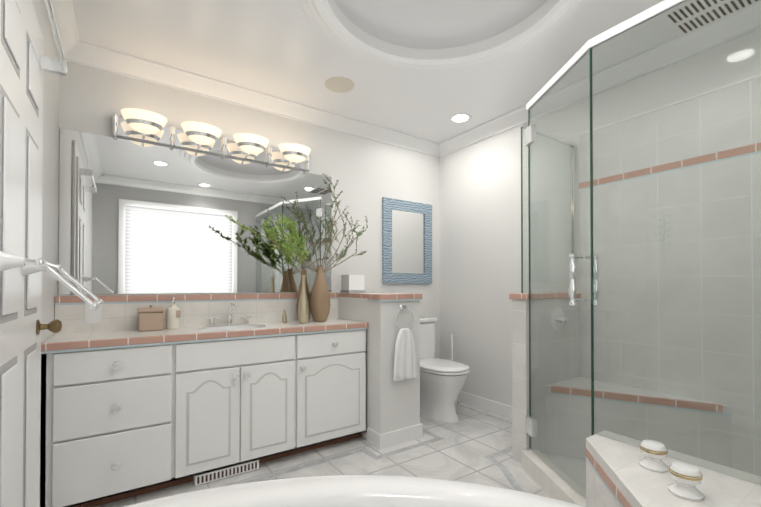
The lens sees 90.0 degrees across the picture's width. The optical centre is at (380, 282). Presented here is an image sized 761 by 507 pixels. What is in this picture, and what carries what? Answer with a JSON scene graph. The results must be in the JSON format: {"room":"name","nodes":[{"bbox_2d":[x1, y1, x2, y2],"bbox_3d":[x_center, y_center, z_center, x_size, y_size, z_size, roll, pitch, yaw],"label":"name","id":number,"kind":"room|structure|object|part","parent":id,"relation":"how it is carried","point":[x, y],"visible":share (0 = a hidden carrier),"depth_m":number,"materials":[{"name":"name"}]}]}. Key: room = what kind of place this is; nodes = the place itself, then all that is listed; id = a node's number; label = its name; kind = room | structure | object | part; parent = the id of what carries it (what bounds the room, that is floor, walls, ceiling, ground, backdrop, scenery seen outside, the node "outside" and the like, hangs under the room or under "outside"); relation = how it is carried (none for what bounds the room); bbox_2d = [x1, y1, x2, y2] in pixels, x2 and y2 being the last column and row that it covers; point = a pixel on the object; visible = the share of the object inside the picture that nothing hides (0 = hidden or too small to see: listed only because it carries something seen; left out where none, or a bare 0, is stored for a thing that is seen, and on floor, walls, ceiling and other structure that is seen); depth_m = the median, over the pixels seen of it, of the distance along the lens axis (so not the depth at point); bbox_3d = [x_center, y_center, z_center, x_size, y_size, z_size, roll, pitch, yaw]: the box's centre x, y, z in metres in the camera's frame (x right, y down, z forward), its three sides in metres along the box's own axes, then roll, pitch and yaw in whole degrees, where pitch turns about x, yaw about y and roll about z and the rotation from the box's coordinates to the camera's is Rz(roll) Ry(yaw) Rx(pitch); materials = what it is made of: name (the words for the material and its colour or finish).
{"room":"bathroom","nodes":[
{"label":"bathroom","id":0,"kind":"room"},
{"bbox_2d":[32,0,58,440],"bbox_3d":[-0.987,-0.145,0.838,0.100,2.460,3.320,0,-1,-34],"label":"wall","id":1,"kind":"structure","parent":0,"point":[50,178],"depth_m":1.88,"materials":[{"name":"white paint"}]},
{"bbox_2d":[28,0,43,46],"bbox_3d":[-1.187,0.028,1.236,0.018,2.120,0.854,0,-1,-34],"label":"door frame","id":2,"kind":"structure","parent":1,"relation":"attached to","point":[31,6],"depth_m":1.46,"materials":[{"name":"white"}]},
{"bbox_2d":[0,0,103,506],"bbox_3d":[-1.070,0.069,1.264,0.242,2.020,0.760,0,-1,-34],"label":"door leaf","id":3,"kind":"structure","parent":1,"relation":"in","point":[25,62],"depth_m":1.21,"materials":[{"name":"white wood"}]},
{"bbox_3d":[-1.050,0.537,1.076,0.006,0.584,0.179,0,-1,-34],"label":"panel","id":4,"kind":"part","parent":3,"relation":"part of","materials":[{"name":"white wood"}]},
{"bbox_3d":[-1.050,-0.203,1.083,0.006,0.584,0.179,0,-1,-34],"label":"panel","id":5,"kind":"part","parent":3,"relation":"part of","materials":[{"name":"white wood"}]},
{"bbox_3d":[-1.050,-0.733,1.088,0.006,0.164,0.179,0,-1,-34],"label":"panel","id":6,"kind":"part","parent":3,"relation":"part of","materials":[{"name":"white"}]},
{"bbox_3d":[-1.234,0.539,1.344,0.006,0.584,0.179,0,-1,-34],"label":"panel","id":7,"kind":"part","parent":3,"relation":"part of","materials":[{"name":"white wood"}]},
{"bbox_3d":[-1.234,-0.201,1.351,0.006,0.584,0.179,0,-1,-34],"label":"panel","id":8,"kind":"part","parent":3,"relation":"part of","materials":[{"name":"white wood"}]},
{"bbox_3d":[-1.234,-0.731,1.356,0.006,0.164,0.179,0,-1,-34],"label":"panel","id":9,"kind":"part","parent":3,"relation":"part of","materials":[{"name":"white paint"}]},
{"bbox_3d":[-1.278,0.171,1.472,0.073,0.056,0.056,0,-1,-34],"label":"knob","id":10,"kind":"part","parent":3,"relation":"part of","materials":[{"name":"brown metal"}]},
{"bbox_2d":[44,0,78,59],"bbox_3d":[-0.907,-1.327,0.904,0.095,0.095,3.120,0,-1,-34],"label":"crown molding","id":11,"kind":"structure","parent":1,"relation":"attached to","point":[64,15],"depth_m":1.94,"materials":[{"name":"white paint"}]},
{"bbox_2d":[58,62,439,357],"bbox_3d":[-0.645,-0.125,3.022,3.130,2.460,0.100,0,-1,-34],"label":"wall","id":12,"kind":"structure","parent":0,"point":[369,174],"depth_m":3.15,"materials":[{"name":"white paint"}]},
{"bbox_2d":[59,128,331,294],"bbox_3d":[-1.111,-0.400,2.639,1.716,0.946,0.006,0,-1,-34],"label":"mirror","id":13,"kind":"object","parent":12,"relation":"attached to","point":[135,217],"visible":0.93,"depth_m":2.48,"materials":[{"name":"clear glass"}]},
{"bbox_2d":[55,293,337,333],"bbox_3d":[-1.079,0.201,2.582,1.714,0.240,0.128,0,-1,-34],"label":"backsplash","id":14,"kind":"structure","parent":12,"relation":"attached to","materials":[{"name":"tile"}]},
{"bbox_2d":[112,108,310,170],"bbox_3d":[-1.035,-0.940,2.563,1.270,0.144,0.226,0,-1,-34],"label":"sconce","id":15,"kind":"object","parent":12,"relation":"attached to","point":[141,125],"visible":1,"depth_m":2.48,"materials":[{"name":"white glass"}]},
{"bbox_3d":[-1.583,-0.943,2.270,0.034,0.144,0.033,0,-1,-34],"label":"post","id":16,"kind":"part","parent":15,"relation":"part of","materials":[{"name":"silver metal"}]},
{"bbox_3d":[-1.414,-0.946,2.280,0.239,0.102,0.186,0,-1,-34],"label":"lamp shade","id":17,"kind":"part","parent":15,"relation":"part of","materials":[{"name":"white glass"}]},
{"bbox_3d":[-1.333,-0.942,2.441,0.034,0.144,0.033,0,-1,-34],"label":"post","id":18,"kind":"part","parent":15,"relation":"part of","materials":[{"name":"silver metal"}]},
{"bbox_3d":[-1.153,-0.944,2.458,0.239,0.102,0.186,0,-1,-34],"label":"lamp shade","id":19,"kind":"part","parent":15,"relation":"part of","materials":[{"name":"white glass"}]},
{"bbox_3d":[-1.073,-0.940,2.619,0.034,0.144,0.033,0,-1,-34],"label":"post","id":20,"kind":"part","parent":15,"relation":"part of","materials":[{"name":"silver metal"}]},
{"bbox_3d":[-0.893,-0.943,2.635,0.239,0.102,0.186,0,-1,-34],"label":"lamp shade","id":21,"kind":"part","parent":15,"relation":"part of","materials":[{"name":"white glass"}]},
{"bbox_3d":[-0.813,-0.938,2.797,0.034,0.144,0.033,0,-1,-34],"label":"post","id":22,"kind":"part","parent":15,"relation":"part of","materials":[{"name":"silver metal"}]},
{"bbox_3d":[-0.633,-0.941,2.813,0.239,0.102,0.186,0,-1,-34],"label":"lamp shade","id":23,"kind":"part","parent":15,"relation":"part of","materials":[{"name":"white glass"}]},
{"bbox_3d":[-0.563,-0.937,2.968,0.034,0.144,0.033,0,-1,-34],"label":"post","id":24,"kind":"part","parent":15,"relation":"part of","materials":[{"name":"silver metal"}]},
{"bbox_2d":[64,40,439,156],"bbox_3d":[-0.590,-1.308,2.952,2.930,0.095,0.095,0,-1,-34],"label":"crown molding","id":25,"kind":"structure","parent":12,"relation":"attached to","point":[87,54],"depth_m":2.64,"materials":[{"name":"white paint"}]},
{"bbox_2d":[382,197,431,283],"bbox_3d":[0.261,-0.375,3.568,0.580,0.770,0.020,0,-1,-34],"label":"mirror","id":26,"kind":"object","parent":12,"relation":"attached to","point":[406,241],"visible":0.96,"depth_m":3.55,"materials":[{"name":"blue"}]},
{"bbox_3d":[0.061,-0.376,3.431,0.095,0.580,0.020,0,-1,-34],"label":"frame","id":27,"kind":"part","parent":26,"relation":"part of","materials":[{"name":"blue wood"}]},
{"bbox_3d":[0.261,-0.713,3.571,0.580,0.095,0.020,0,-1,-34],"label":"frame","id":28,"kind":"part","parent":26,"relation":"part of","materials":[{"name":"blue wood"}]},
{"bbox_3d":[0.261,-0.037,3.565,0.580,0.095,0.020,0,-1,-34],"label":"frame","id":29,"kind":"part","parent":26,"relation":"part of","materials":[{"name":"blue tile"}]},
{"bbox_3d":[0.258,-0.375,3.572,0.390,0.580,0.010,0,-1,-34],"label":"glass","id":30,"kind":"part","parent":26,"relation":"part of","materials":[{"name":"white"}]},
{"bbox_3d":[0.461,-0.374,3.705,0.095,0.580,0.020,0,-1,-34],"label":"frame","id":31,"kind":"part","parent":26,"relation":"part of","materials":[{"name":"blue tile"}]},
{"bbox_2d":[95,401,548,506],"bbox_3d":[0.264,1.117,1.681,3.130,0.051,3.320,0,-1,-34],"label":"floor","id":32,"kind":"structure","parent":0,"point":[466,445],"depth_m":2.35,"materials":[{"name":"tile"}]},
{"bbox_2d":[40,293,368,506],"bbox_3d":[-0.945,0.588,2.382,1.714,1.022,0.602,0,-1,-34],"label":"bathroom vanity","id":33,"kind":"object","parent":32,"relation":"on","point":[214,387],"visible":1,"depth_m":2.07,"materials":[{"name":"white wood"}]},
{"bbox_2d":[85,303,100,323],"bbox_3d":[-1.613,0.174,2.136,0.075,0.115,0.004,0,-1,-34],"label":"outlet plate","id":34,"kind":"object","parent":33,"relation":"attached to","point":[91,316],"depth_m":2.13,"materials":[{"name":"white plastic"}]},
{"bbox_3d":[-1.280,0.874,1.841,0.470,0.290,0.018,0,-1,-34],"label":"drawer","id":35,"kind":"part","parent":33,"relation":"part of","materials":[{"name":"white wood"}]},
{"bbox_3d":[-1.280,0.599,1.843,0.470,0.240,0.018,0,-1,-34],"label":"drawer","id":36,"kind":"part","parent":33,"relation":"part of","materials":[{"name":"white wood"}]},
{"bbox_3d":[-1.280,0.396,1.845,0.470,0.147,0.018,0,-1,-34],"label":"drawer","id":37,"kind":"part","parent":33,"relation":"part of","materials":[{"name":"white wood"}]},
{"bbox_3d":[-1.264,0.874,1.819,0.037,0.037,0.035,0,-1,-34],"label":"knob","id":38,"kind":"part","parent":33,"relation":"part of","materials":[{"name":"white"}]},
{"bbox_3d":[-1.264,0.599,1.821,0.037,0.037,0.035,0,-1,-34],"label":"knob","id":39,"kind":"part","parent":33,"relation":"part of","materials":[{"name":"white"}]},
{"bbox_3d":[-1.264,0.395,1.823,0.037,0.037,0.035,0,-1,-34],"label":"knob","id":40,"kind":"part","parent":33,"relation":"part of","materials":[{"name":"white ceramic"}]},
{"bbox_2d":[137,305,164,330],"bbox_3d":[-1.336,0.203,2.213,0.130,0.146,0.130,0,-1,-34],"label":"lidded box","id":41,"kind":"object","parent":33,"relation":"on","point":[150,318],"visible":0.98,"depth_m":2.17,"materials":[{"name":"beige"}]},
{"bbox_3d":[-1.336,0.160,2.214,0.130,0.022,0.130,0,-1,-34],"label":"lid","id":42,"kind":"part","parent":41,"relation":"part of","materials":[{"name":"beige"}]},
{"bbox_2d":[166,297,180,328],"bbox_3d":[-1.240,0.181,2.277,0.074,0.192,0.078,0,-1,-34],"label":"soap dispenser","id":43,"kind":"object","parent":33,"relation":"on","point":[173,313],"visible":1,"depth_m":2.25,"materials":[{"name":"white ceramic"}]},
{"bbox_2d":[41,322,367,350],"bbox_3d":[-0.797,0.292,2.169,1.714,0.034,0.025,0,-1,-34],"label":"countertop","id":44,"kind":"structure","parent":33,"relation":"on","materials":[{"name":"white tile"}]},
{"bbox_3d":[-0.937,0.751,2.076,0.324,0.540,0.018,0,-1,-34],"label":"door","id":45,"kind":"part","parent":33,"relation":"part of","materials":[{"name":"white wood"}]},
{"bbox_3d":[-0.930,0.751,2.066,0.200,0.416,0.005,0,-1,-34],"label":"door panel","id":46,"kind":"part","parent":33,"relation":"part of","materials":[{"name":"white wood"}]},
{"bbox_2d":[207,317,218,325],"bbox_3d":[-1.074,0.250,2.441,0.070,0.058,0.070,0,-1,-34],"label":"handle","id":47,"kind":"object","parent":33,"relation":"on","point":[211,321],"depth_m":2.47,"materials":[{"name":"silver metal"}]},
{"bbox_2d":[193,459,258,485],"bbox_3d":[-0.871,1.067,2.163,0.340,0.052,0.066,0,-1,-34],"label":"grille","id":48,"kind":"object","parent":33,"relation":"attached to","point":[215,474],"depth_m":2.13,"materials":[{"name":"white"}]},
{"bbox_2d":[226,303,235,324],"bbox_3d":[-0.959,0.207,2.460,0.048,0.144,0.146,0,-1,-34],"label":"faucet","id":49,"kind":"object","parent":33,"relation":"on","point":[230,318],"depth_m":2.49,"materials":[{"name":"silver metal"}]},
{"bbox_2d":[198,325,265,330],"bbox_3d":[-0.908,0.355,2.347,0.408,0.150,0.306,0,-1,-34],"label":"basin","id":50,"kind":"object","parent":33,"relation":"in","point":[223,327],"depth_m":2.47,"materials":[{"name":"white ceramic"}]},
{"bbox_3d":[-0.811,0.527,2.131,0.037,0.037,0.035,0,-1,-34],"label":"knob","id":51,"kind":"part","parent":33,"relation":"part of","materials":[{"name":"white ceramic"}]},
{"bbox_2d":[241,315,251,323],"bbox_3d":[-0.900,0.251,2.559,0.070,0.058,0.070,0,-1,-34],"label":"handle","id":52,"kind":"object","parent":33,"relation":"on","point":[245,319],"depth_m":2.59,"materials":[{"name":"silver metal"}]},
{"bbox_3d":[-0.761,0.527,2.166,0.037,0.037,0.035,0,-1,-34],"label":"knob","id":53,"kind":"part","parent":33,"relation":"part of","materials":[{"name":"white ceramic"}]},
{"bbox_3d":[-0.666,0.753,2.261,0.324,0.540,0.018,0,-1,-34],"label":"door","id":54,"kind":"part","parent":33,"relation":"part of","materials":[{"name":"white wood"}]},
{"bbox_3d":[-0.659,0.753,2.251,0.200,0.416,0.005,0,-1,-34],"label":"door panel","id":55,"kind":"part","parent":33,"relation":"part of","materials":[{"name":"white wood"}]},
{"bbox_2d":[282,310,286,322],"bbox_3d":[-0.664,0.234,2.630,0.032,0.092,0.032,0,-1,-34],"label":"bottle","id":56,"kind":"object","parent":33,"relation":"on","point":[284,317],"visible":1,"depth_m":2.62,"materials":[{"name":"beige glass"}]},
{"bbox_3d":[-0.482,0.529,2.357,0.037,0.037,0.035,0,-1,-34],"label":"knob","id":57,"kind":"part","parent":33,"relation":"part of","materials":[{"name":"white"}]},
{"bbox_2d":[298,275,308,322],"bbox_3d":[-0.531,0.114,2.631,0.076,0.332,0.076,0,-1,-34],"label":"vase","id":58,"kind":"object","parent":33,"relation":"on","point":[303,311],"visible":1,"depth_m":2.61,"materials":[{"name":"gold metal"}]},
{"bbox_2d":[225,173,367,273],"bbox_3d":[-0.540,-0.401,2.682,1.059,0.716,0.301,0,-1,-34],"label":"branches","id":59,"kind":"object","parent":58,"relation":"in","point":[292,245],"visible":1,"depth_m":2.68,"materials":[{"name":"brown"}]},
{"bbox_3d":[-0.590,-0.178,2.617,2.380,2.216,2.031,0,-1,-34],"label":"stem","id":60,"kind":"part","parent":59,"relation":"part of","materials":[{"name":"brown"}]},
{"bbox_3d":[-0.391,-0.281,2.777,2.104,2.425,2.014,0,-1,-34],"label":"stem","id":61,"kind":"part","parent":59,"relation":"part of","materials":[{"name":"brown"}]},
{"bbox_3d":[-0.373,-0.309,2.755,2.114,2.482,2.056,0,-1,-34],"label":"stem","id":62,"kind":"part","parent":59,"relation":"part of","materials":[{"name":"brown"}]},
{"bbox_3d":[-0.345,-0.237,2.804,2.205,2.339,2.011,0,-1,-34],"label":"stem","id":63,"kind":"part","parent":59,"relation":"part of","materials":[{"name":"brown"}]},
{"bbox_2d":[310,266,329,321],"bbox_3d":[-0.435,0.081,2.739,0.148,0.400,0.148,0,-1,-34],"label":"vase","id":64,"kind":"object","parent":33,"relation":"on","point":[319,302],"visible":1,"depth_m":2.69,"materials":[{"name":"beige ceramic"}]},
{"bbox_3d":[-0.313,0.755,2.503,0.502,0.540,0.018,0,-1,-34],"label":"door","id":65,"kind":"part","parent":33,"relation":"part of","materials":[{"name":"white wood"}]},
{"bbox_3d":[-0.313,0.402,2.506,0.502,0.147,0.018,0,-1,-34],"label":"drawer","id":66,"kind":"part","parent":33,"relation":"part of","materials":[{"name":"white wood"}]},
{"bbox_3d":[-0.306,0.755,2.493,0.378,0.416,0.005,0,-1,-34],"label":"door panel","id":67,"kind":"part","parent":33,"relation":"part of","materials":[{"name":"white wood"}]},
{"bbox_2d":[338,297,419,439],"bbox_3d":[-0.062,0.609,2.915,0.340,0.990,0.718,0,-1,-34],"label":"wall","id":68,"kind":"structure","parent":32,"relation":"on","point":[392,404],"depth_m":2.61,"materials":[{"name":"white paint"}]},
{"bbox_2d":[367,427,379,448],"bbox_3d":[-0.048,1.053,2.577,0.013,0.095,0.150,0,-1,-34],"label":"baseboard","id":69,"kind":"structure","parent":68,"relation":"attached to","point":[373,437],"depth_m":2.57,"materials":[{"name":"white"}]},
{"bbox_2d":[338,292,421,301],"bbox_3d":[-0.058,0.106,2.914,0.368,0.048,0.732,0,-1,-34],"label":"wall cap","id":70,"kind":"object","parent":68,"relation":"on","point":[374,296],"visible":0.98,"depth_m":2.64,"materials":[{"name":"tile"}]},
{"bbox_2d":[340,275,364,292],"bbox_3d":[-0.222,0.012,3.049,0.150,0.143,0.140,0,-1,-34],"label":"box","id":71,"kind":"object","parent":70,"relation":"on","point":[352,283],"visible":1,"depth_m":3.00,"materials":[{"name":"grey"}]},
{"bbox_2d":[379,423,422,449],"bbox_3d":[0.144,1.054,2.610,0.366,0.095,0.013,0,-1,-34],"label":"baseboard","id":72,"kind":"structure","parent":68,"relation":"attached to","point":[398,436],"depth_m":2.60,"materials":[{"name":"white wood"}]},
{"bbox_2d":[395,303,413,329],"bbox_3d":[0.160,0.241,2.611,0.163,0.193,0.040,0,-1,-34],"label":"towel ring","id":73,"kind":"object","parent":68,"relation":"attached to","point":[402,306],"visible":0.9,"depth_m":2.60,"materials":[{"name":"silver metal"}]},
{"bbox_2d":[393,328,416,380],"bbox_3d":[0.166,0.488,2.600,0.200,0.347,0.047,0,-1,-34],"label":"hanging towel","id":74,"kind":"object","parent":73,"relation":"hanging from","point":[405,366],"visible":0.96,"depth_m":2.59,"materials":[{"name":"white fabric"}]},
{"bbox_2d":[123,430,760,506],"bbox_3d":[0.349,0.826,0.816,2.088,0.517,1.588,0,-1,-34],"label":"tub","id":75,"kind":"object","parent":32,"relation":"on","point":[617,475],"depth_m":1.16,"materials":[{"name":"ceramic"}]},
{"bbox_3d":[0.976,0.616,1.361,0.090,0.086,0.090,0,-1,-34],"label":"deck knob","id":76,"kind":"part","parent":75,"relation":"part of","materials":[{"name":"white ceramic"}]},
{"bbox_3d":[0.950,0.614,1.186,0.090,0.086,0.090,0,-1,-34],"label":"deck knob","id":77,"kind":"part","parent":75,"relation":"part of","materials":[{"name":"white ceramic"}]},
{"bbox_2d":[420,316,469,422],"bbox_3d":[0.440,0.715,3.243,0.420,0.785,0.730,0,-1,-34],"label":"toilet","id":78,"kind":"object","parent":32,"relation":"on","point":[442,382],"visible":0.62,"depth_m":3.05,"materials":[{"name":"white ceramic"}]},
{"bbox_3d":[0.291,0.544,3.463,0.400,0.360,0.193,0,-1,-34],"label":"tank","id":79,"kind":"part","parent":78,"relation":"part of","materials":[{"name":"white ceramic"}]},
{"bbox_3d":[0.292,0.344,3.462,0.420,0.040,0.207,0,-1,-34],"label":"tank lid","id":80,"kind":"part","parent":78,"relation":"part of","materials":[{"name":"white ceramic"}]},
{"bbox_3d":[0.481,0.914,3.180,0.364,0.385,0.563,0,-1,-34],"label":"bowl","id":81,"kind":"part","parent":78,"relation":"part of","materials":[{"name":"white ceramic"}]},
{"bbox_3d":[0.494,0.709,3.165,0.388,0.023,0.540,0,-1,-34],"label":"seat","id":82,"kind":"part","parent":78,"relation":"part of","materials":[{"name":"white plastic"}]},
{"bbox_3d":[0.492,0.682,3.167,0.384,0.030,0.536,0,-1,-34],"label":"lid","id":83,"kind":"part","parent":78,"relation":"part of","materials":[{"name":"white ceramic"}]},
{"bbox_2d":[449,331,457,404],"bbox_3d":[0.655,0.779,3.478,0.100,0.659,0.100,0,-1,-34],"label":"toilet brush","id":84,"kind":"object","parent":32,"relation":"on","point":[452,332],"visible":0.33,"depth_m":3.48,"materials":[{"name":"white plastic"}]},
{"bbox_3d":[0.655,0.715,3.478,0.012,0.505,0.011,0,-1,-34],"label":"rod","id":85,"kind":"part","parent":84,"relation":"part of","materials":[{"name":"white plastic"}]},
{"bbox_2d":[512,298,579,462],"bbox_3d":[1.099,0.600,2.499,0.608,1.000,0.100,0,-1,-34],"label":"wall","id":86,"kind":"structure","parent":32,"relation":"on","point":[520,365],"depth_m":2.36,"materials":[{"name":"tile"}]},
{"bbox_2d":[509,292,580,299],"bbox_3d":[1.094,0.087,2.500,0.620,0.036,0.124,0,-1,-34],"label":"wall cap","id":87,"kind":"object","parent":86,"relation":"on","point":[524,296],"visible":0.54,"depth_m":2.36,"materials":[{"name":"tile"}]},
{"bbox_2d":[550,307,567,331],"bbox_3d":[1.165,0.240,2.452,0.160,0.160,0.057,0,-1,-34],"label":"shower valve","id":88,"kind":"object","parent":86,"relation":"attached to","point":[559,311],"depth_m":2.45,"materials":[{"name":"white metal"}]},
{"bbox_2d":[520,0,760,505],"bbox_3d":[1.450,0.010,1.686,0.951,2.165,1.748,0,-1,-34],"label":"shower enclosure","id":89,"kind":"object","parent":32,"relation":"on","point":[559,477],"visible":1,"depth_m":1.68,"materials":[{"name":"glass"}]},
{"bbox_3d":[0.910,-0.027,1.972,0.299,2.015,0.511,0,-1,-34],"label":"glass door","id":90,"kind":"part","parent":89,"relation":"part of","materials":[{"name":"clear glass"}]},
{"bbox_3d":[0.910,-1.052,1.985,0.319,0.035,0.532,0,-1,-34],"label":"header door","id":91,"kind":"part","parent":89,"relation":"part of","materials":[{"name":"white metal"}]},
{"bbox_3d":[0.874,-0.012,1.732,0.035,0.242,0.035,0,-1,-34],"label":"handle","id":92,"kind":"part","parent":89,"relation":"part of","materials":[{"name":"silver metal"}]},
{"bbox_3d":[0.984,-0.012,1.741,0.035,0.242,0.035,0,-1,-34],"label":"handle","id":93,"kind":"part","parent":89,"relation":"part of","materials":[{"name":"silver metal"}]},
{"bbox_2d":[545,377,731,467],"bbox_3d":[1.429,0.856,2.182,0.420,0.420,0.790,0,-1,-34],"label":"shower bench","id":94,"kind":"object","parent":89,"relation":"in","point":[641,414],"depth_m":2.18,"materials":[{"name":"tile"}]},
{"bbox_3d":[1.260,-0.193,1.200,0.010,1.698,1.155,0,-1,-34],"label":"glass","id":95,"kind":"part","parent":89,"relation":"part of","materials":[{"name":"clear glass"}]},
{"bbox_2d":[73,0,676,142],"bbox_3d":[0.264,-1.367,1.704,3.130,0.001,3.320,0,-1,-34],"label":"ceiling","id":96,"kind":"structure","parent":0,"point":[287,50],"depth_m":2.30,"materials":[{"name":"white paint"}]},
{"bbox_2d":[325,77,353,92],"bbox_3d":[-0.281,-1.355,2.616,0.204,0.006,0.204,0,-1,-34],"label":"ceiling speaker","id":97,"kind":"object","parent":96,"relation":"attached to","point":[339,84],"visible":1,"depth_m":2.60,"materials":[{"name":"beige plastic"}]},
{"bbox_2d":[334,0,547,48],"bbox_3d":[0.298,-1.492,1.717,1.120,0.250,1.120,0,-1,-34],"label":"dome","id":98,"kind":"object","parent":96,"relation":"attached to","point":[430,24],"visible":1,"depth_m":2.16,"materials":[{"name":"white paint"}]},
{"bbox_2d":[297,0,586,69],"bbox_3d":[0.298,-1.353,1.715,1.430,0.088,1.430,0,-1,-34],"label":"trim","id":99,"kind":"structure","parent":96,"relation":"attached to","point":[329,19],"depth_m":2.11,"materials":[{"name":"white paint"}]},
{"bbox_2d":[450,113,470,122],"bbox_3d":[0.659,-1.351,3.137,0.176,0.004,0.176,0,-1,-34],"label":"recessed light","id":100,"kind":"object","parent":96,"relation":"in","point":[453,121],"depth_m":3.14,"materials":[{"name":"white"}]},
{"bbox_3d":[0.659,-1.351,3.137,0.124,0.001,0.124,0,-1,-34],"label":"recessed ceiling light lens","id":101,"kind":"part","parent":100,"relation":"part of","materials":[{"name":"white glass"}]},
{"bbox_2d":[658,0,760,37],"bbox_3d":[1.633,-1.355,1.853,0.300,0.021,0.380,0,-1,-34],"label":"vent","id":102,"kind":"object","parent":96,"relation":"attached to","point":[692,15],"depth_m":1.90,"materials":[{"name":"white metal"}]},
{"bbox_2d":[440,28,760,405],"bbox_3d":[1.514,-0.130,2.547,0.100,2.460,3.320,0,-1,-34],"label":"wall","id":103,"kind":"structure","parent":0,"point":[480,231],"depth_m":3.17,"materials":[{"name":"white paint"}]},
{"bbox_2d":[458,391,511,418],"bbox_3d":[0.945,1.060,3.267,0.013,0.095,1.269,0,-1,-34],"label":"baseboard","id":104,"kind":"structure","parent":103,"relation":"attached to","point":[488,405],"depth_m":3.30,"materials":[{"name":"white wood"}]},
{"bbox_2d":[439,3,760,157],"bbox_3d":[1.434,-1.312,2.503,0.095,0.095,3.120,0,-1,-34],"label":"crown molding","id":105,"kind":"structure","parent":103,"relation":"attached to","point":[503,123],"depth_m":2.40,"materials":[{"name":"white paint"}]},
{"bbox_2d":[657,214,671,246],"bbox_3d":[1.659,-0.302,2.224,0.004,0.200,0.076,0,-1,-34],"label":"wall tile","id":106,"kind":"structure","parent":103,"relation":"attached to","point":[660,240],"depth_m":2.23,"materials":[{"name":"grey tile"}]},
{"bbox_2d":[579,76,760,476],"bbox_3d":[1.865,0.035,1.932,0.011,2.120,1.709,0,-1,-34],"label":"wall tile","id":107,"kind":"structure","parent":103,"relation":"attached to","point":[728,311],"depth_m":2.15,"materials":[{"name":"white tile"}]},
{"bbox_2d":[579,151,760,190],"bbox_3d":[1.857,-0.649,1.940,0.002,0.012,1.698,0,-1,-34],"label":"pinstripe","id":108,"kind":"object","parent":107,"relation":"attached to","point":[718,160],"depth_m":2.17,"materials":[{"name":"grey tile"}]},
{"bbox_2d":[579,143,760,188],"bbox_3d":[1.857,-0.675,1.940,0.002,0.040,1.698,0,-1,-34],"label":"tile border","id":109,"kind":"object","parent":107,"relation":"attached to","point":[721,154],"depth_m":2.17,"materials":[{"name":"tile"}]},
{"bbox_2d":[579,74,760,134],"bbox_3d":[1.861,-1.031,1.946,0.015,0.012,1.698,0,-1,-34],"label":"trim","id":110,"kind":"structure","parent":103,"relation":"attached to","point":[713,90],"depth_m":2.18,"materials":[{"name":"white"}]}
]}

